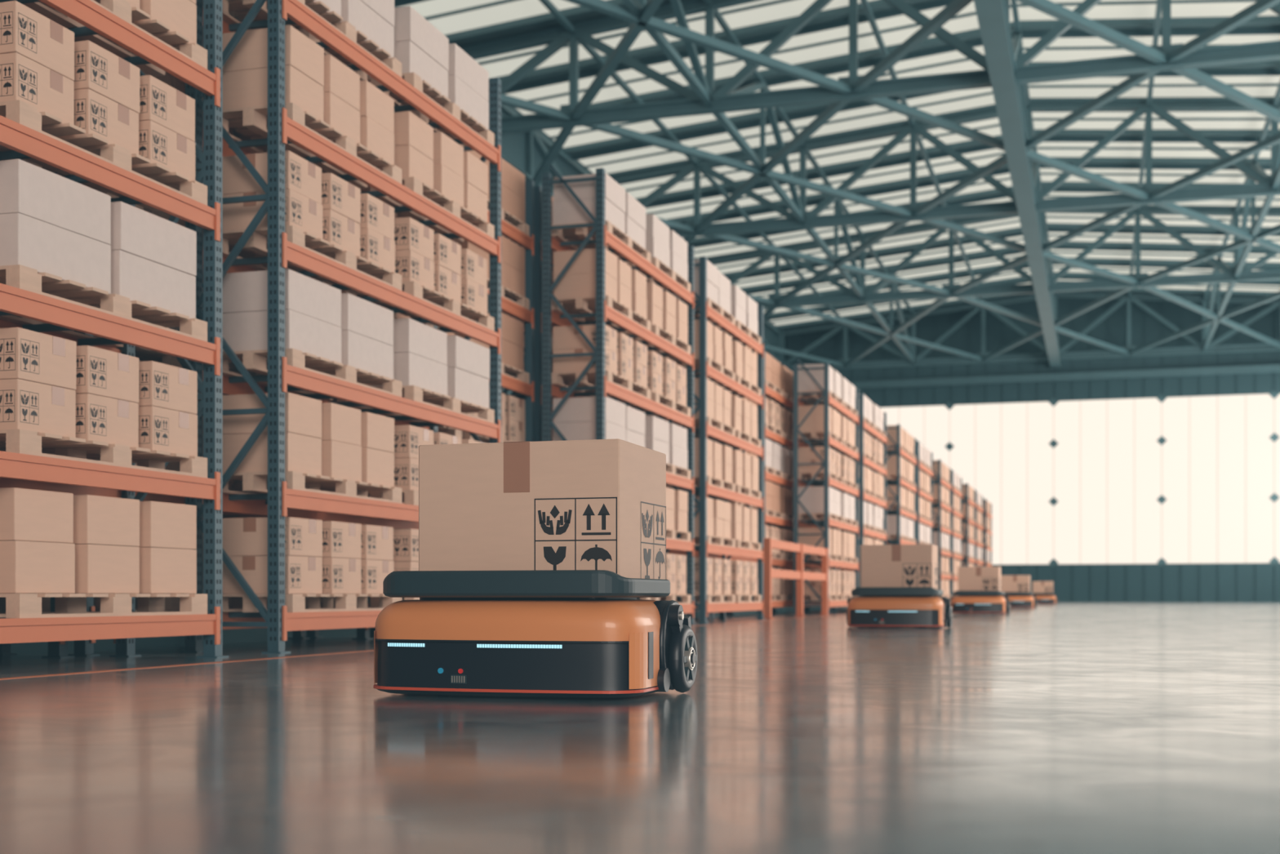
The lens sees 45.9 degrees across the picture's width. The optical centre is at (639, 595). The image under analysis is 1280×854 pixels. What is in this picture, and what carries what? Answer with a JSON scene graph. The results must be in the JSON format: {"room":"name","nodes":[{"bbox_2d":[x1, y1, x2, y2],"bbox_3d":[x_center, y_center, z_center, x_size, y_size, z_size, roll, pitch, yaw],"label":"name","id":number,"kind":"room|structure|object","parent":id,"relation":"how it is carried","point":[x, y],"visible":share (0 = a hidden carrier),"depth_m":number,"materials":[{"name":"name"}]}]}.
{"room":"workspace","nodes":[
{"label":"workspace","id":0,"kind":"room"},
{"bbox_2d":[202,155,784,595],"bbox_3d":[-7.332,-9.535,52.840,0.550,20.000,124.900,0,0,17],"label":"columns","id":1,"kind":"structure","parent":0,"point":[780,357],"depth_m":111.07,"materials":[{"name":"metal"}]},
{"bbox_2d":[488,85,776,395],"bbox_3d":[-7.724,-11.535,53.011,0.300,24.000,125.000,0,0,17],"label":"wall","id":2,"kind":"structure","parent":0,"point":[513,145],"depth_m":62.56,"materials":[{"name":"metal"}]},
{"bbox_2d":[0,601,1279,853],"bbox_3d":[11.323,0.566,47.246,40.100,0.200,125.600,0,0,17],"label":"floor","id":3,"kind":"structure","parent":0,"point":[1063,727],"depth_m":4.67,"materials":[{"name":"concrete"}]},
{"bbox_2d":[41,172,74,657],"bbox_3d":[-5.375,-2.657,9.202,0.930,6.244,4.760,0,0,17],"label":"rack","id":4,"kind":"object","parent":3,"relation":"on","point":[59,649],"visible":0.1,"depth_m":11.25,"materials":[{"name":"metal"}]},
{"bbox_2d":[0,321,50,613],"bbox_3d":[-5.353,-2.774,9.205,0.820,5.829,4.280,0,0,17],"label":"carton","id":5,"kind":"object","parent":4,"relation":"on","point":[46,600],"visible":0.02,"depth_m":11.12,"materials":[{"name":"brown cardboard"}]},
{"bbox_2d":[0,0,228,657],"bbox_3d":[-4.221,-2.657,9.182,0.930,6.244,4.790,0,0,17],"label":"rack","id":6,"kind":"object","parent":3,"relation":"on","point":[18,470],"visible":0.68,"depth_m":10.57,"materials":[{"name":"orange metal"}]},
{"bbox_2d":[0,0,207,617],"bbox_3d":[-4.199,-2.764,9.185,0.820,5.809,4.310,0,0,17],"label":"carton","id":7,"kind":"object","parent":6,"relation":"on","point":[63,238],"visible":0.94,"depth_m":10.06,"materials":[{"name":"brown cardboard"}]},
{"bbox_2d":[0,30,373,656],"bbox_3d":[-3.955,-2.657,13.892,0.930,6.244,4.760,0,0,17],"label":"rack","id":8,"kind":"object","parent":3,"relation":"on","point":[82,647],"visible":0.06,"depth_m":12.40,"materials":[{"name":"orange metal"}]},
{"bbox_2d":[72,0,337,611],"bbox_3d":[-3.933,-2.749,13.895,0.820,5.779,4.280,0,0,17],"label":"carton","id":9,"kind":"object","parent":8,"relation":"on","point":[171,603],"visible":0.04,"depth_m":12.80,"materials":[{"name":"brown cardboard"}]},
{"bbox_2d":[179,0,501,653],"bbox_3d":[-2.618,-2.657,14.479,0.930,6.244,4.780,0,0,17],"label":"rack","id":10,"kind":"object","parent":3,"relation":"on","point":[280,502],"visible":0.47,"depth_m":12.83,"materials":[{"name":"orange"}]},
{"bbox_2d":[222,0,494,612],"bbox_3d":[-2.596,-2.764,14.483,0.820,5.809,4.300,0,0,17],"label":"carton","id":11,"kind":"object","parent":10,"relation":"on","point":[331,331],"visible":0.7,"depth_m":13.43,"materials":[{"name":"brown cardboard"}]},
{"bbox_2d":[305,180,534,638],"bbox_3d":[-2.536,-2.657,18.581,0.930,6.244,4.760,0,0,17],"label":"rack","id":12,"kind":"object","parent":3,"relation":"on","point":[509,231],"visible":0.09,"depth_m":20.62,"materials":[{"name":"orange metal"}]},
{"bbox_2d":[333,143,528,606],"bbox_3d":[-2.514,-2.774,18.585,0.820,5.829,4.280,0,0,17],"label":"carton","id":13,"kind":"object","parent":12,"relation":"on","point":[513,180],"visible":0.05,"depth_m":20.00,"materials":[{"name":"brown cardboard"}]},
{"bbox_2d":[0,613,846,679],"bbox_3d":[6.887,0.465,42.842,0.080,0.002,114.000,0,0,17],"label":"floor line","id":14,"kind":"object","parent":3,"relation":"on","point":[844,614],"depth_m":10.16,"materials":[{"name":"paint"}]},
{"bbox_2d":[373,569,697,697],"bbox_3d":[-0.533,0.177,7.163,1.510,0.576,0.916,0,0,17],"label":"robot","id":15,"kind":"object","parent":3,"relation":"on","point":[573,633],"visible":1,"depth_m":6.75,"materials":[{"name":"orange plastic"}]},
{"bbox_2d":[418,438,666,579],"bbox_3d":[-0.458,-0.384,7.389,1.002,0.656,0.783,0,0,17],"label":"cardboard box","id":16,"kind":"object","parent":15,"relation":"on","point":[593,504],"visible":0.83,"depth_m":7.03,"materials":[{"name":"brown cardboard"}]},
{"bbox_2d":[488,186,638,599],"bbox_3d":[-1.116,-2.657,23.271,0.930,6.244,4.760,0,0,17],"label":"rack","id":17,"kind":"object","parent":3,"relation":"on","point":[538,189],"visible":0.03,"depth_m":20.91,"materials":[{"name":"metal"}]},
{"bbox_2d":[501,196,594,440],"bbox_3d":[-1.094,-2.774,23.275,0.820,5.829,4.280,0,0,17],"label":"carton","id":18,"kind":"object","parent":17,"relation":"on","point":[564,382],"visible":0.02,"depth_m":21.59,"materials":[{"name":"brown cardboard"}]},
{"bbox_2d":[542,164,697,623],"bbox_3d":[-0.217,-2.657,22.409,0.930,6.244,4.790,0,0,17],"label":"rack","id":19,"kind":"object","parent":3,"relation":"on","point":[603,388],"visible":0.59,"depth_m":20.27,"materials":[{"name":"orange metal"}]},
{"bbox_2d":[551,172,690,604],"bbox_3d":[-0.195,-2.764,22.413,0.820,5.809,4.310,0,0,17],"label":"carton","id":20,"kind":"object","parent":19,"relation":"on","point":[629,365],"visible":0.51,"depth_m":21.41,"materials":[{"name":"brown cardboard"}]},
{"bbox_2d":[693,556,712,618],"bbox_3d":[0.303,-2.657,27.961,0.930,6.244,4.760,0,0,17],"label":"rack","id":21,"kind":"object","parent":3,"relation":"on","point":[708,613],"visible":0.02,"depth_m":30.00,"materials":[{"name":"orange metal"}]},
{"bbox_2d":[659,256,765,622],"bbox_3d":[1.343,-2.657,27.563,0.930,6.244,4.640,0,0,17],"label":"rack","id":22,"kind":"object","parent":3,"relation":"on","point":[704,550],"visible":0.47,"depth_m":26.60,"materials":[{"name":"orange metal"}]},
{"bbox_2d":[662,259,761,603],"bbox_3d":[1.365,-2.764,27.567,0.820,5.809,4.160,0,0,17],"label":"carton","id":23,"kind":"object","parent":22,"relation":"on","point":[729,525],"visible":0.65,"depth_m":27.10,"materials":[{"name":"brown cardboard"}]},
{"bbox_2d":[710,555,757,618],"bbox_3d":[1.723,-2.657,32.651,0.930,6.244,4.760,0,0,17],"label":"rack","id":24,"kind":"object","parent":3,"relation":"on","point":[732,557],"visible":0.02,"depth_m":32.90,"materials":[{"name":"orange metal"}]},
{"bbox_2d":[714,342,757,601],"bbox_3d":[1.745,-2.774,32.655,0.820,5.829,4.280,0,0,17],"label":"carton","id":25,"kind":"object","parent":24,"relation":"on","point":[747,346],"visible":0.02,"depth_m":33.70,"materials":[{"name":"brown cardboard"}]},
{"bbox_2d":[730,350,804,615],"bbox_3d":[3.142,-2.657,37.341,0.930,6.244,4.760,0,0,17],"label":"rack","id":26,"kind":"object","parent":3,"relation":"on","point":[767,520],"visible":0.24,"depth_m":36.45,"materials":[{"name":"orange metal"}]},
{"bbox_2d":[756,351,793,600],"bbox_3d":[3.164,-2.774,37.345,0.820,5.829,4.280,0,0,17],"label":"carton","id":27,"kind":"object","parent":26,"relation":"on","point":[779,460],"visible":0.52,"depth_m":36.92,"materials":[{"name":"brown cardboard"}]},
{"bbox_2d":[763,537,830,618],"bbox_3d":[3.501,-0.335,33.314,0.240,1.600,6.840,0,0,17],"label":"barrier","id":28,"kind":"object","parent":3,"relation":"on","point":[798,575],"visible":0.98,"depth_m":33.33,"materials":[{"name":"orange metal"}]},
{"bbox_2d":[773,396,832,613],"bbox_3d":[4.562,-2.657,42.031,0.930,6.244,4.760,0,0,17],"label":"rack","id":29,"kind":"object","parent":3,"relation":"on","point":[805,608],"visible":0.06,"depth_m":40.45,"materials":[{"name":"orange metal"}]},
{"bbox_2d":[776,401,831,599],"bbox_3d":[4.584,-2.749,42.035,0.820,5.779,4.280,0,0,17],"label":"carton","id":30,"kind":"object","parent":29,"relation":"on","point":[789,410],"visible":0.02,"depth_m":40.55,"materials":[{"name":"brown cardboard"}]},
{"bbox_2d":[793,359,858,613],"bbox_3d":[4.871,-2.657,39.221,0.930,6.244,4.960,0,0,17],"label":"rack","id":31,"kind":"object","parent":3,"relation":"on","point":[827,523],"visible":0.74,"depth_m":37.00,"materials":[{"name":"orange metal"}]},
{"bbox_2d":[798,364,857,600],"bbox_3d":[4.893,-2.764,39.224,0.820,5.809,4.480,0,0,17],"label":"carton","id":32,"kind":"object","parent":31,"relation":"on","point":[842,505],"visible":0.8,"depth_m":37.73,"materials":[{"name":"brown cardboard"}]},
{"bbox_2d":[831,392,886,611],"bbox_3d":[6.522,-2.657,44.676,0.930,6.244,4.960,0,0,17],"label":"rack","id":33,"kind":"object","parent":3,"relation":"on","point":[864,426],"visible":0.37,"depth_m":42.99,"materials":[{"name":"orange metal"}]},
{"bbox_2d":[836,393,885,599],"bbox_3d":[6.545,-2.764,44.680,0.820,5.809,4.480,0,0,17],"label":"carton","id":34,"kind":"object","parent":33,"relation":"on","point":[873,415],"visible":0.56,"depth_m":44.38,"materials":[{"name":"brown cardboard"}]},
{"bbox_2d":[873,424,916,544],"bbox_3d":[8.883,-2.657,52.477,0.930,6.244,4.860,0,0,17],"label":"rack","id":35,"kind":"object","parent":3,"relation":"on","point":[899,452],"visible":0.34,"depth_m":50.73,"materials":[{"name":"orange metal"}]},
{"bbox_2d":[877,425,915,542],"bbox_3d":[8.905,-2.759,52.480,0.820,5.799,4.380,0,0,17],"label":"carton","id":36,"kind":"object","parent":35,"relation":"on","point":[907,441],"visible":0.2,"depth_m":51.18,"materials":[{"name":"brown cardboard"}]},
{"bbox_2d":[846,586,953,628],"bbox_3d":[3.646,0.177,21.435,1.510,0.576,0.916,0,0,17],"label":"robot","id":37,"kind":"object","parent":3,"relation":"on","point":[878,606],"visible":1,"depth_m":21.03,"materials":[{"name":"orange plastic"}]},
{"bbox_2d":[861,544,937,589],"bbox_3d":[3.721,-0.384,21.661,1.002,0.656,0.783,0,0,17],"label":"cardboard box","id":38,"kind":"object","parent":37,"relation":"on","point":[882,565],"visible":0.83,"depth_m":21.30,"materials":[{"name":"brown cardboard"}]},
{"bbox_2d":[906,440,933,596],"bbox_3d":[10.506,-2.657,57.837,0.930,6.244,4.860,0,0,17],"label":"rack","id":39,"kind":"object","parent":3,"relation":"on","point":[919,466],"visible":0.23,"depth_m":56.73,"materials":[{"name":"orange metal"}]},
{"bbox_2d":[906,442,932,544],"bbox_3d":[10.528,-2.764,57.840,0.820,5.809,4.380,0,0,17],"label":"carton","id":40,"kind":"object","parent":39,"relation":"on","point":[925,460],"visible":0.26,"depth_m":57.91,"materials":[{"name":"brown cardboard"}]},
{"bbox_2d":[922,459,951,597],"bbox_3d":[12.823,-2.657,65.494,0.930,6.244,4.860,0,0,17],"label":"rack","id":41,"kind":"object","parent":3,"relation":"on","point":[939,481],"visible":0.41,"depth_m":63.16,"materials":[{"name":"orange metal"}]},
{"bbox_2d":[923,460,951,598],"bbox_3d":[12.845,-2.759,65.497,0.820,5.799,4.380,0,0,17],"label":"carton","id":42,"kind":"object","parent":41,"relation":"on","point":[945,516],"visible":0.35,"depth_m":65.04,"materials":[{"name":"brown cardboard"}]},
{"bbox_2d":[941,470,962,596],"bbox_3d":[14.446,-2.657,70.853,0.930,6.244,4.860,0,0,17],"label":"rack","id":43,"kind":"object","parent":3,"relation":"on","point":[955,491],"visible":0.3,"depth_m":68.83,"materials":[{"name":"orange metal"}]},
{"bbox_2d":[943,471,961,595],"bbox_3d":[14.468,-2.764,70.857,0.820,5.809,4.380,0,0,17],"label":"carton","id":44,"kind":"object","parent":43,"relation":"on","point":[957,479],"visible":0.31,"depth_m":70.89,"materials":[{"name":"brown cardboard"}]},
{"bbox_2d":[953,483,975,581],"bbox_3d":[16.879,-2.657,78.893,0.930,6.244,4.860,0,0,17],"label":"rack","id":45,"kind":"object","parent":3,"relation":"on","point":[966,500],"visible":0.32,"depth_m":77.11,"materials":[{"name":"orange metal"}]},
{"bbox_2d":[953,483,975,566],"bbox_3d":[16.901,-2.759,78.897,0.820,5.799,4.380,0,0,17],"label":"carton","id":46,"kind":"object","parent":45,"relation":"on","point":[971,491],"visible":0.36,"depth_m":77.75,"materials":[{"name":"brown cardboard"}]},
{"bbox_2d":[962,490,983,566],"bbox_3d":[18.502,-2.657,84.253,0.930,6.244,4.860,0,0,17],"label":"rack","id":47,"kind":"object","parent":3,"relation":"on","point":[977,508],"visible":0.28,"depth_m":82.48,"materials":[{"name":"orange metal"}]},
{"bbox_2d":[962,491,982,566],"bbox_3d":[18.524,-2.764,84.257,0.820,5.809,4.380,0,0,17],"label":"carton","id":48,"kind":"object","parent":47,"relation":"on","point":[979,495],"visible":0.29,"depth_m":84.35,"materials":[{"name":"brown cardboard"}]},
{"bbox_2d":[950,591,1010,613],"bbox_3d":[8.476,0.177,37.839,1.510,0.576,0.916,0,0,17],"label":"robot","id":49,"kind":"object","parent":3,"relation":"on","point":[962,602],"visible":0.89,"depth_m":37.43,"materials":[{"name":"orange plastic"}]},
{"bbox_2d":[958,566,1000,591],"bbox_3d":[8.550,-0.384,38.065,1.002,0.656,0.783,0,0,17],"label":"cardboard box","id":50,"kind":"object","parent":49,"relation":"on","point":[970,578],"visible":0.88,"depth_m":37.70,"materials":[{"name":"brown cardboard"}]},
{"bbox_2d":[972,498,991,566],"bbox_3d":[20.645,-2.657,91.336,0.930,6.244,4.860,0,0,17],"label":"rack","id":51,"kind":"object","parent":3,"relation":"on","point":[985,514],"visible":0.23,"depth_m":88.99,"materials":[{"name":"orange metal"}]},
{"bbox_2d":[973,498,991,564],"bbox_3d":[20.667,-2.759,91.339,0.820,5.799,4.380,0,0,17],"label":"carton","id":52,"kind":"object","parent":51,"relation":"on","point":[988,504],"visible":0.34,"depth_m":90.92,"materials":[{"name":"brown cardboard"}]},
{"bbox_2d":[1003,591,1036,608],"bbox_3d":[13.439,0.177,54.203,1.510,0.576,0.916,0,0,17],"label":"robot","id":53,"kind":"object","parent":3,"relation":"on","point":[1016,599],"visible":0.54,"depth_m":53.75,"materials":[{"name":"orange plastic"}]},
{"bbox_2d":[1000,575,1030,591],"bbox_3d":[13.514,-0.384,54.429,1.002,0.656,0.783,0,0,17],"label":"cardboard box","id":54,"kind":"object","parent":53,"relation":"on","point":[1008,583],"visible":0.9,"depth_m":54.06,"materials":[{"name":"brown cardboard"}]},
{"bbox_2d":[1032,592,1057,604],"bbox_3d":[20.584,0.178,77.325,1.510,0.576,0.916,0,0,17],"label":"robot","id":55,"kind":"object","parent":3,"relation":"on","point":[1042,597],"visible":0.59,"depth_m":76.88,"materials":[{"name":"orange plastic"}]},
{"bbox_2d":[1032,581,1053,592],"bbox_3d":[20.658,-0.384,77.551,1.002,0.656,0.783,0,0,17],"label":"cardboard box","id":56,"kind":"object","parent":55,"relation":"on","point":[1037,586],"visible":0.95,"depth_m":77.18,"materials":[{"name":"brown cardboard"}]},
{"bbox_2d":[394,0,1279,329],"bbox_3d":[11.562,-20.521,48.035,39.500,2.007,123.350,0,0,17],"label":"ceiling","id":57,"kind":"structure","parent":0,"point":[1064,187],"depth_m":69.44,"materials":[{"name":"white metal"}]},
{"bbox_2d":[399,0,1279,325],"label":"window","id":58,"kind":"structure","parent":57,"relation":"attached to","point":[519,9],"depth_m":66.29,"materials":[{"name":"grey"}]},
{"bbox_2d":[488,0,1279,367],"bbox_3d":[13.434,-18.856,54.223,39.460,4.583,107.725,0,0,17],"label":"roof bracing","id":59,"kind":"structure","parent":57,"relation":"attached to","point":[640,13],"depth_m":60.48,"materials":[{"name":"metal"}]},
{"bbox_2d":[973,0,1061,368],"bbox_3d":[11.308,-16.434,47.198,0.720,0.749,124.900,0,0,17],"label":"girder","id":60,"kind":"object","parent":57,"relation":"attached to","point":[993,18],"depth_m":53.96,"materials":[{"name":"metal"}]},
{"bbox_2d":[461,0,1279,371],"bbox_3d":[13.437,-18.827,54.233,40.200,4.785,108.020,0,0,17],"label":"roof","id":61,"kind":"structure","parent":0,"point":[555,39],"depth_m":64.71,"materials":[{"name":"metal"}]},
{"bbox_2d":[784,297,1279,601],"bbox_3d":[29.400,-11.535,106.970,39.500,24.000,0.800,0,0,17],"label":"wall","id":62,"kind":"structure","parent":0,"point":[1257,372],"depth_m":106.22,"materials":[{"name":"metal"}]},
{"bbox_2d":[879,389,1279,567],"bbox_3d":[30.912,-7.984,106.685,33.040,12.080,0.170,0,0,17],"label":"window","id":63,"kind":"structure","parent":62,"relation":"in","point":[1160,480],"depth_m":105.91,"materials":[{"name":"white"}]}
]}

